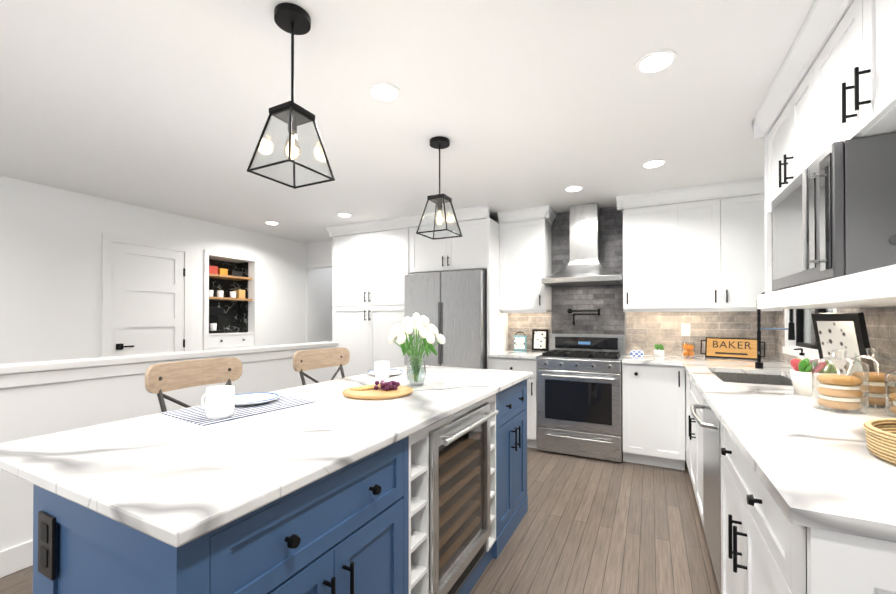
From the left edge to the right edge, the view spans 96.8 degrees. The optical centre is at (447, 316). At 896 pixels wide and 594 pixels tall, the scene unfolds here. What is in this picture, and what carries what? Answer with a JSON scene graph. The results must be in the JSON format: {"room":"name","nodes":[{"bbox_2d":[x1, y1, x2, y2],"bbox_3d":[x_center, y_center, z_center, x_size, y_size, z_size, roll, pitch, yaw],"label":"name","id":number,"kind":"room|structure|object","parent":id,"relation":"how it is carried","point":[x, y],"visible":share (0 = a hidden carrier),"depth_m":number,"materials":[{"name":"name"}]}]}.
{"room":"kitchen","nodes":[
{"label":"kitchen","id":0,"kind":"room"},
{"bbox_2d":[0,176,333,363],"bbox_3d":[-3.696,0.075,3.239,0.120,2.440,9.000,0,0,27],"label":"wall","id":1,"kind":"structure","parent":0,"point":[50,273],"depth_m":3.72,"materials":[{"name":"white paint"}]},
{"bbox_2d":[101,233,191,356],"bbox_3d":[-3.133,0.249,4.186,0.022,2.105,0.830,0,0,27],"label":"door frame","id":2,"kind":"structure","parent":1,"relation":"attached to","point":[108,239],"depth_m":3.91,"materials":[{"name":"white wood"}]},
{"bbox_2d":[112,242,184,355],"bbox_3d":[-3.115,0.281,4.180,0.060,2.020,0.682,0,0,27],"label":"door","id":3,"kind":"structure","parent":1,"relation":"in","point":[147,300],"depth_m":4.16,"materials":[{"name":"painted wood"},{"name":"black metal"}]},
{"bbox_2d":[209,257,247,331],"bbox_3d":[-2.929,-0.177,5.128,0.220,1.150,0.660,0,0,27],"label":"wall niche","id":4,"kind":"object","parent":1,"relation":"in","point":[234,318],"visible":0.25,"depth_m":5.34,"materials":[{"name":"black marble"},{"name":"paint"},{"name":"wood"}]},
{"bbox_2d":[209,265,253,347],"bbox_3d":[-2.854,-0.123,5.090,0.343,0.998,0.616,0,0,27],"label":"shelf unit","id":5,"kind":"object","parent":4,"relation":"in","point":[219,338],"visible":0.75,"depth_m":5.00,"materials":[{"name":"white"}]},
{"bbox_2d":[203,250,258,349],"bbox_3d":[-2.716,-0.178,5.020,0.014,1.220,0.730,0,0,27],"label":"trim","id":6,"kind":"structure","parent":1,"relation":"attached to","point":[207,253],"depth_m":4.89,"materials":[{"name":"white wood"}]},
{"bbox_2d":[0,357,334,550],"bbox_3d":[-2.647,0.781,1.233,0.120,1.000,6.380,0,0,27],"label":"wall","id":7,"kind":"structure","parent":0,"point":[35,410],"depth_m":2.23,"materials":[{"name":"white paint"}]},
{"bbox_2d":[0,540,32,577],"bbox_3d":[-2.588,1.216,1.200,0.014,0.130,6.380,0,0,27],"label":"baseboard","id":8,"kind":"structure","parent":7,"relation":"attached to","point":[16,558],"depth_m":2.00,"materials":[{"name":"white wood"}]},
{"bbox_2d":[0,346,335,388],"bbox_3d":[-2.588,0.317,1.207,0.012,0.069,6.380,0,0,27],"label":"trim","id":9,"kind":"structure","parent":7,"relation":"attached to","point":[34,378],"depth_m":2.30,"materials":[{"name":"white wood"}]},
{"bbox_2d":[0,342,337,374],"bbox_3d":[-2.642,0.261,1.248,0.170,0.040,6.405,0,0,27],"label":"trim","id":10,"kind":"structure","parent":7,"relation":"on","point":[14,368],"depth_m":2.49,"materials":[{"name":"white wood"}]},
{"bbox_2d":[0,447,719,593],"bbox_3d":[-0.454,1.309,1.642,8.900,0.050,9.100,0,0,27],"label":"floor","id":11,"kind":"structure","parent":0,"point":[587,525],"depth_m":2.32,"materials":[{"name":"brown wood"}]},
{"bbox_2d":[145,357,241,411],"bbox_3d":[-1.066,0.753,1.908,0.512,1.067,0.480,0,0,23],"label":"stool","id":12,"kind":"object","parent":11,"relation":"on","point":[160,378],"visible":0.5,"depth_m":1.97,"materials":[{"name":"brown wood"}]},
{"bbox_2d":[33,379,527,593],"bbox_3d":[-0.209,0.841,1.784,0.662,0.888,2.212,0,0,27],"label":"kitchen island","id":13,"kind":"object","parent":11,"relation":"on","point":[440,507],"visible":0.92,"depth_m":1.12,"materials":[{"name":"painted wood"},{"name":"marble quartz"},{"name":"black metal"}]},
{"bbox_2d":[0,365,531,546],"bbox_3d":[-0.365,0.381,1.878,0.950,0.030,2.250,0,0,27],"label":"island countertop","id":14,"kind":"structure","parent":13,"relation":"on","point":[173,481],"depth_m":1.07,"materials":[{"name":"stone"}]},
{"bbox_2d":[160,395,314,425],"bbox_3d":[-0.821,0.362,1.588,0.320,0.003,0.450,0,0,33],"label":"placemat","id":15,"kind":"object","parent":14,"relation":"on","point":[196,415],"visible":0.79,"depth_m":1.52,"materials":[{"name":"white fabric"}]},
{"bbox_2d":[201,385,234,418],"bbox_3d":[-0.826,0.306,1.428,0.114,0.105,0.090,0,0,27],"label":"mug","id":16,"kind":"object","parent":15,"relation":"on","point":[219,404],"visible":1,"depth_m":1.39,"materials":[{"name":"white ceramic"}]},
{"bbox_2d":[234,392,279,405],"bbox_3d":[-0.834,0.350,1.673,0.230,0.020,0.230,0,0,27],"label":"plate","id":17,"kind":"object","parent":15,"relation":"on","point":[245,399],"visible":0.77,"depth_m":1.72,"materials":[{"name":"white ceramic"}]},
{"bbox_2d":[342,380,412,399],"bbox_3d":[-0.331,0.336,1.889,0.330,0.058,0.330,0,0,27],"label":"cutting board","id":18,"kind":"object","parent":14,"relation":"on","point":[383,390],"visible":1,"depth_m":1.84,"materials":[{"name":"brown wood"}]},
{"bbox_2d":[374,361,389,378],"bbox_3d":[-0.404,0.319,2.374,0.114,0.100,0.086,0,0,27],"label":"mug","id":19,"kind":"object","parent":14,"relation":"on","point":[381,369],"visible":1,"depth_m":2.33,"materials":[{"name":"white ceramic"}]},
{"bbox_2d":[367,369,402,375],"bbox_3d":[-0.399,0.359,2.529,0.230,0.020,0.230,0,0,27],"label":"plate","id":20,"kind":"object","parent":14,"relation":"on","point":[392,372],"visible":0.56,"depth_m":2.56,"materials":[{"name":"white ceramic"}]},
{"bbox_2d":[388,313,444,385],"bbox_3d":[-0.166,0.172,2.118,0.300,0.384,0.318,0,0,27],"label":"vase","id":21,"kind":"object","parent":14,"relation":"on","point":[428,332],"visible":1,"depth_m":2.10,"materials":[{"name":"clear glass"}]},
{"bbox_2d":[293,347,349,384],"bbox_3d":[-0.688,0.758,2.631,0.512,1.067,0.480,0,0,30],"label":"stool","id":22,"kind":"object","parent":11,"relation":"on","point":[304,360],"visible":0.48,"depth_m":2.75,"materials":[{"name":"brown wood"}]},
{"bbox_2d":[326,205,508,378],"bbox_3d":[-0.418,0.087,4.841,2.185,2.438,0.673,0,0,27],"label":"pantry","id":23,"kind":"object","parent":11,"relation":"on","point":[370,270],"visible":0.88,"depth_m":4.66,"materials":[{"name":"white wood"}]},
{"bbox_2d":[404,269,486,368],"bbox_3d":[0.085,0.410,4.521,0.916,1.763,0.728,0,0,27],"label":"fridge","id":24,"kind":"object","parent":11,"relation":"on","point":[451,306],"visible":0.52,"depth_m":4.13,"materials":[{"name":"silver metal"}]},
{"bbox_2d":[489,357,537,447],"bbox_3d":[0.774,0.858,4.225,0.492,0.888,0.684,0,0,27],"label":"base cabinet","id":25,"kind":"object","parent":11,"relation":"on","point":[514,364],"visible":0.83,"depth_m":3.88,"materials":[{"name":"white wood"}]},
{"bbox_2d":[488,349,546,358],"bbox_3d":[0.775,0.397,4.228,0.494,0.030,0.683,0,0,27],"label":"countertop","id":26,"kind":"structure","parent":25,"relation":"on","point":[527,354],"depth_m":4.01,"materials":[{"name":"stone"}]},
{"bbox_2d":[514,331,526,350],"bbox_3d":[0.811,0.277,4.473,0.140,0.213,0.066,0,0,27],"label":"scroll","id":27,"kind":"object","parent":26,"relation":"on","point":[520,342],"visible":1,"depth_m":4.45},
{"bbox_2d":[532,329,548,350],"bbox_3d":[1.025,0.262,4.431,0.180,0.240,0.014,0,-8,27],"label":"picture frame","id":28,"kind":"object","parent":26,"relation":"on","point":[539,339],"visible":0.98,"depth_m":4.42,"materials":[{"name":"black wood"}]},
{"bbox_2d":[537,333,624,461],"bbox_3d":[1.317,0.742,3.911,0.742,1.115,0.697,0,0,27],"label":"range","id":29,"kind":"object","parent":11,"relation":"on","point":[579,398],"visible":0.98,"depth_m":3.67,"materials":[{"name":"silver metal"}]},
{"bbox_2d":[622,363,684,469],"bbox_3d":[1.884,0.854,3.662,0.477,0.888,0.684,0,0,27],"label":"base cabinet","id":30,"kind":"object","parent":11,"relation":"on","point":[653,399],"visible":0.98,"depth_m":3.39,"materials":[{"name":"white wood"}]},
{"bbox_2d":[622,354,677,365],"bbox_3d":[1.872,0.393,3.671,0.450,0.030,0.683,0,0,27],"label":"countertop","id":31,"kind":"structure","parent":30,"relation":"on","point":[647,358],"depth_m":3.48,"materials":[{"name":"stone"}]},
{"bbox_2d":[630,350,643,356],"bbox_3d":[1.822,0.354,3.835,0.120,0.050,0.160,0,0,27],"label":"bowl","id":32,"kind":"object","parent":31,"relation":"on","point":[636,353],"visible":1,"depth_m":3.77,"materials":[{"name":"ceramic"}]},
{"bbox_2d":[654,344,663,355],"bbox_3d":[2.019,0.323,3.803,0.090,0.112,0.090,0,0,27],"label":"plant","id":33,"kind":"object","parent":31,"relation":"on","point":[658,350],"visible":1,"depth_m":3.78,"materials":[{"name":"green plant"}]},
{"bbox_2d":[686,373,697,504],"bbox_3d":[2.016,0.847,2.576,0.733,0.888,1.196,0,0,27],"label":"base cabinet","id":34,"kind":"object","parent":11,"relation":"on","point":[691,390],"depth_m":2.80,"materials":[{"name":"white wood"}]},
{"bbox_2d":[698,390,703,527],"bbox_3d":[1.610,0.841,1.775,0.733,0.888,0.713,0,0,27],"label":"base cabinet","id":35,"kind":"object","parent":11,"relation":"on","point":[700,398],"depth_m":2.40,"materials":[{"name":"white wood"}]},
{"bbox_2d":[691,397,720,593],"bbox_3d":[1.283,0.844,1.941,0.161,0.860,0.592,0,0,27],"label":"dishwasher","id":36,"kind":"object","parent":35,"relation":"in","point":[710,423],"visible":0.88,"depth_m":1.88,"materials":[{"name":"silver metal"}]},
{"bbox_2d":[720,422,895,593],"bbox_3d":[1.236,0.836,1.039,0.733,0.888,1.052,0,0,27],"label":"base cabinet","id":37,"kind":"object","parent":11,"relation":"on","point":[767,547],"depth_m":0.93,"materials":[{"name":"white wood"}]},
{"bbox_2d":[678,355,895,542],"bbox_3d":[1.775,0.383,2.137,0.764,0.030,3.508,0,0,27],"label":"countertop","id":38,"kind":"structure","parent":37,"relation":"on","point":[811,466],"depth_m":1.07,"materials":[{"name":"stone"}]},
{"bbox_2d":[681,341,694,357],"bbox_3d":[2.233,0.302,3.695,0.110,0.152,0.110,0,0,27],"label":"jar","id":39,"kind":"object","parent":38,"relation":"on","point":[687,349],"visible":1,"depth_m":3.67,"materials":[{"name":"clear glass"}]},
{"bbox_2d":[700,337,765,359],"bbox_3d":[2.546,0.285,3.573,0.480,0.185,0.021,0,-11,45],"label":"sign","id":40,"kind":"object","parent":38,"relation":"on","point":[736,348],"visible":1,"depth_m":3.56,"materials":[{"name":"brown wood"}]},
{"bbox_2d":[712,372,792,385],"bbox_3d":[1.913,0.516,2.476,0.454,0.228,0.784,0,0,27],"label":"sink","id":41,"kind":"object","parent":38,"relation":"in","point":[754,378],"depth_m":2.79,"materials":[{"name":"silver metal"}]},
{"bbox_2d":[755,292,794,368],"bbox_3d":[2.294,0.093,2.797,0.215,0.558,0.097,0,0,27],"label":"faucet","id":42,"kind":"object","parent":38,"relation":"on","point":[791,336],"visible":0.73,"depth_m":2.83,"materials":[{"name":"black metal"}]},
{"bbox_2d":[794,348,805,359],"bbox_3d":[2.289,0.288,2.579,0.071,0.164,0.061,0,0,27],"label":"soap dispenser","id":43,"kind":"object","parent":38,"relation":"on","point":[802,355],"visible":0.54,"depth_m":2.57,"materials":[{"name":"white ceramic"}]},
{"bbox_2d":[790,358,838,397],"bbox_3d":[1.699,0.281,1.846,0.171,0.168,0.167,0,0,27],"label":"plant pot","id":44,"kind":"object","parent":38,"relation":"on","point":[800,371],"visible":0.56,"depth_m":1.82,"materials":[{"name":"white ceramic"}]},
{"bbox_2d":[811,349,868,413],"bbox_3d":[1.527,0.245,1.552,0.160,0.235,0.160,0,0,27],"label":"glass jar","id":45,"kind":"object","parent":38,"relation":"on","point":[843,393],"visible":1,"depth_m":1.52,"materials":[{"name":"brown"}]},
{"bbox_2d":[811,312,874,375],"bbox_3d":[1.913,0.174,1.928,0.025,0.385,0.310,-9,-2,12],"label":"picture frame","id":46,"kind":"object","parent":38,"relation":"on","point":[847,332],"visible":0.52,"depth_m":1.90,"materials":[{"name":"black metal"}]},
{"bbox_2d":[846,348,895,408],"bbox_3d":[1.747,0.246,1.632,0.160,0.235,0.160,0,0,27],"label":"glass jar","id":47,"kind":"object","parent":38,"relation":"on","point":[876,389],"visible":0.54,"depth_m":1.59,"materials":[{"name":"brown"}]},
{"bbox_2d":[863,418,895,464],"bbox_3d":[1.228,0.304,0.941,0.343,0.110,0.343,0,0,27],"label":"wicker basket","id":48,"kind":"object","parent":38,"relation":"on","point":[881,437],"visible":1,"depth_m":1.00,"materials":[{"name":"brown wicker"}]},
{"bbox_2d":[885,370,895,417],"bbox_3d":[1.660,0.260,1.417,0.140,0.205,0.140,0,0,27],"label":"glass jar","id":49,"kind":"object","parent":38,"relation":"on","point":[892,408],"visible":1,"depth_m":1.45,"materials":[{"name":"brown"}]},
{"bbox_2d":[0,0,853,242],"bbox_3d":[-0.454,-1.186,1.659,8.900,0.060,9.100,0,0,27],"label":"ceiling","id":50,"kind":"structure","parent":0,"point":[163,105],"depth_m":2.12,"materials":[{"name":"white paint"}]},
{"bbox_2d":[264,221,279,224],"bbox_3d":[-2.135,-1.130,4.821,0.170,0.007,0.170,0,0,27],"label":"recessed light","id":51,"kind":"object","parent":50,"relation":"in","point":[271,223],"visible":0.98,"depth_m":4.82,"materials":[{"name":"white plastic"}]},
{"bbox_2d":[247,3,334,188],"bbox_3d":[-0.597,-0.845,1.528,0.226,0.619,0.227,0,0,27],"label":"pendant light","id":52,"kind":"object","parent":50,"relation":"hanging from","point":[292,19],"visible":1,"depth_m":1.51,"materials":[{"name":"black metal"}]},
{"bbox_2d":[337,213,351,216],"bbox_3d":[-1.157,-1.132,4.449,0.170,0.007,0.170,0,0,27],"label":"recessed light","id":53,"kind":"object","parent":50,"relation":"in","point":[344,214],"visible":0.98,"depth_m":4.45,"materials":[{"name":"white"}]},
{"bbox_2d":[368,82,400,101],"bbox_3d":[-0.326,-1.149,2.043,0.170,0.007,0.170,0,0,27],"label":"recessed light","id":54,"kind":"object","parent":50,"relation":"in","point":[383,92],"visible":1,"depth_m":2.03,"materials":[{"name":"white"}]},
{"bbox_2d":[416,136,461,239],"bbox_3d":[-0.054,-0.838,2.598,0.226,0.619,0.227,0,0,27],"label":"pendant light","id":55,"kind":"object","parent":50,"relation":"hanging from","point":[439,143],"visible":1,"depth_m":2.58,"materials":[{"name":"black metal"}]},
{"bbox_2d":[564,185,583,191],"bbox_3d":[1.123,-1.138,3.550,0.170,0.007,0.170,0,0,27],"label":"recessed light","id":56,"kind":"object","parent":50,"relation":"in","point":[575,188],"visible":0.98,"depth_m":3.53,"materials":[{"name":"white"}]},
{"bbox_2d":[641,159,665,167],"bbox_3d":[1.540,-1.142,2.980,0.170,0.007,0.170,0,0,27],"label":"recessed light","id":57,"kind":"object","parent":50,"relation":"in","point":[654,163],"visible":1,"depth_m":2.96,"materials":[{"name":"white"}]},
{"bbox_2d":[635,49,677,73],"bbox_3d":[0.943,-1.150,1.803,0.170,0.007,0.170,0,0,27],"label":"recessed light","id":58,"kind":"object","parent":50,"relation":"in","point":[654,62],"visible":1,"depth_m":1.79,"materials":[{"name":"white"}]},
{"bbox_2d":[307,193,774,450],"bbox_3d":[0.397,0.086,4.874,5.940,2.440,0.120,0,0,27],"label":"wall","id":59,"kind":"structure","parent":0,"point":[322,251],"depth_m":6.04,"materials":[{"name":"white paint"}]},
{"bbox_2d":[306,261,332,342],"bbox_3d":[-1.794,0.246,5.907,0.853,2.135,0.014,0,0,27],"label":"trim","id":60,"kind":"structure","parent":59,"relation":"attached to","point":[319,264],"depth_m":6.09,"materials":[{"name":"white wood"}]},
{"bbox_2d":[497,205,555,312],"bbox_3d":[0.870,-0.586,4.355,0.553,1.098,0.383,0,0,27],"label":"upper cabinet","id":61,"kind":"object","parent":59,"relation":"attached to","point":[525,256],"visible":1,"depth_m":4.25,"materials":[{"name":"white wood"}]},
{"bbox_2d":[508,311,550,350],"bbox_3d":[0.926,0.159,4.529,0.492,0.448,0.010,0,0,27],"label":"backsplash","id":62,"kind":"structure","parent":59,"relation":"attached to","point":[526,323],"depth_m":4.53,"materials":[{"name":"tile"}]},
{"bbox_2d":[541,203,622,286],"bbox_3d":[1.367,-0.732,4.022,0.740,0.812,0.500,0,0,27],"label":"range hood","id":63,"kind":"object","parent":59,"relation":"attached to","point":[583,267],"visible":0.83,"depth_m":4.00,"materials":[{"name":"silver metal"}]},
{"bbox_2d":[552,207,624,334],"bbox_3d":[1.482,-0.017,4.249,0.738,2.238,0.013,0,0,27],"label":"backsplash","id":64,"kind":"structure","parent":59,"relation":"attached to","point":[607,300],"depth_m":4.21,"materials":[{"name":"grey tile"}]},
{"bbox_2d":[567,309,599,324],"bbox_3d":[1.428,0.003,4.205,0.340,0.178,0.110,0,0,27],"label":"pot filler","id":65,"kind":"object","parent":64,"relation":"attached to","point":[569,311],"visible":1,"depth_m":4.20,"materials":[{"name":"black metal"}]},
{"bbox_2d":[620,201,687,311],"bbox_3d":[1.971,-0.546,3.826,0.513,0.950,0.328,0,0,27],"label":"upper cabinet","id":66,"kind":"object","parent":59,"relation":"attached to","point":[655,239],"depth_m":3.68,"materials":[{"name":"white wood"}]},
{"bbox_2d":[626,311,774,358],"bbox_3d":[2.360,0.154,3.802,1.202,0.448,0.010,0,0,27],"label":"backsplash","id":67,"kind":"structure","parent":59,"relation":"attached to","point":[646,332],"depth_m":3.81,"materials":[{"name":"tile"}]},
{"bbox_2d":[681,324,689,335],"bbox_3d":[2.288,0.129,3.826,0.075,0.120,0.010,0,0,27],"label":"outlet","id":68,"kind":"object","parent":67,"relation":"attached to","point":[685,329],"visible":1,"depth_m":3.82,"materials":[{"name":"white plastic"}]},
{"bbox_2d":[688,197,731,308],"bbox_3d":[2.292,-0.547,3.663,0.433,0.950,0.328,0,0,27],"label":"upper cabinet","id":69,"kind":"object","parent":59,"relation":"attached to","point":[707,255],"depth_m":3.49,"materials":[{"name":"white wood"}]},
{"bbox_2d":[732,189,764,308],"bbox_3d":[2.603,-0.548,3.505,0.491,0.950,0.328,0,0,27],"label":"upper cabinet","id":70,"kind":"object","parent":59,"relation":"attached to","point":[748,212],"depth_m":3.36,"materials":[{"name":"white wood"}]},
{"bbox_2d":[789,307,895,352],"bbox_3d":[2.262,0.067,2.117,0.120,2.440,3.350,0,0,27],"label":"wall","id":71,"kind":"structure","parent":0,"point":[808,321],"depth_m":3.13,"materials":[{"name":"white paint"}]},
{"bbox_2d":[764,108,783,215],"bbox_3d":[1.885,-0.809,1.958,0.399,0.450,0.466,0,0,27],"label":"upper cabinet","id":72,"kind":"object","parent":71,"relation":"attached to","point":[773,186],"depth_m":2.19,"materials":[{"name":"white wood"}]},
{"bbox_2d":[780,72,803,188],"bbox_3d":[1.737,-0.811,1.666,0.399,0.450,0.413,0,0,27],"label":"upper cabinet","id":73,"kind":"object","parent":71,"relation":"attached to","point":[792,117],"depth_m":1.85,"materials":[{"name":"white wood"}]},
{"bbox_2d":[790,309,832,351],"bbox_3d":[2.568,-0.208,2.760,0.084,0.900,0.910,0,0,27],"label":"window","id":74,"kind":"structure","parent":71,"relation":"in","point":[799,320],"depth_m":3.04,"materials":[{"name":"black metal"}]},
{"bbox_2d":[774,308,895,386],"bbox_3d":[2.162,-0.173,2.096,0.032,1.079,3.211,0,0,27],"label":"backsplash","id":75,"kind":"structure","parent":71,"relation":"attached to","point":[881,326],"depth_m":1.97,"materials":[{"name":"brick"}]},
{"bbox_2d":[804,0,895,168],"bbox_3d":[1.490,-0.814,1.179,0.399,0.450,0.907,0,0,27],"label":"upper cabinet","id":76,"kind":"object","parent":71,"relation":"attached to","point":[846,89],"depth_m":1.30,"materials":[{"name":"white wood"}]},
{"bbox_2d":[771,132,895,290],"bbox_3d":[1.639,-0.356,1.575,0.490,0.452,0.766,0,0,27],"label":"microwave","id":77,"kind":"object","parent":76,"relation":"attached to","point":[833,209],"visible":0.96,"depth_m":1.32,"materials":[{"name":"silver metal"}]}
]}

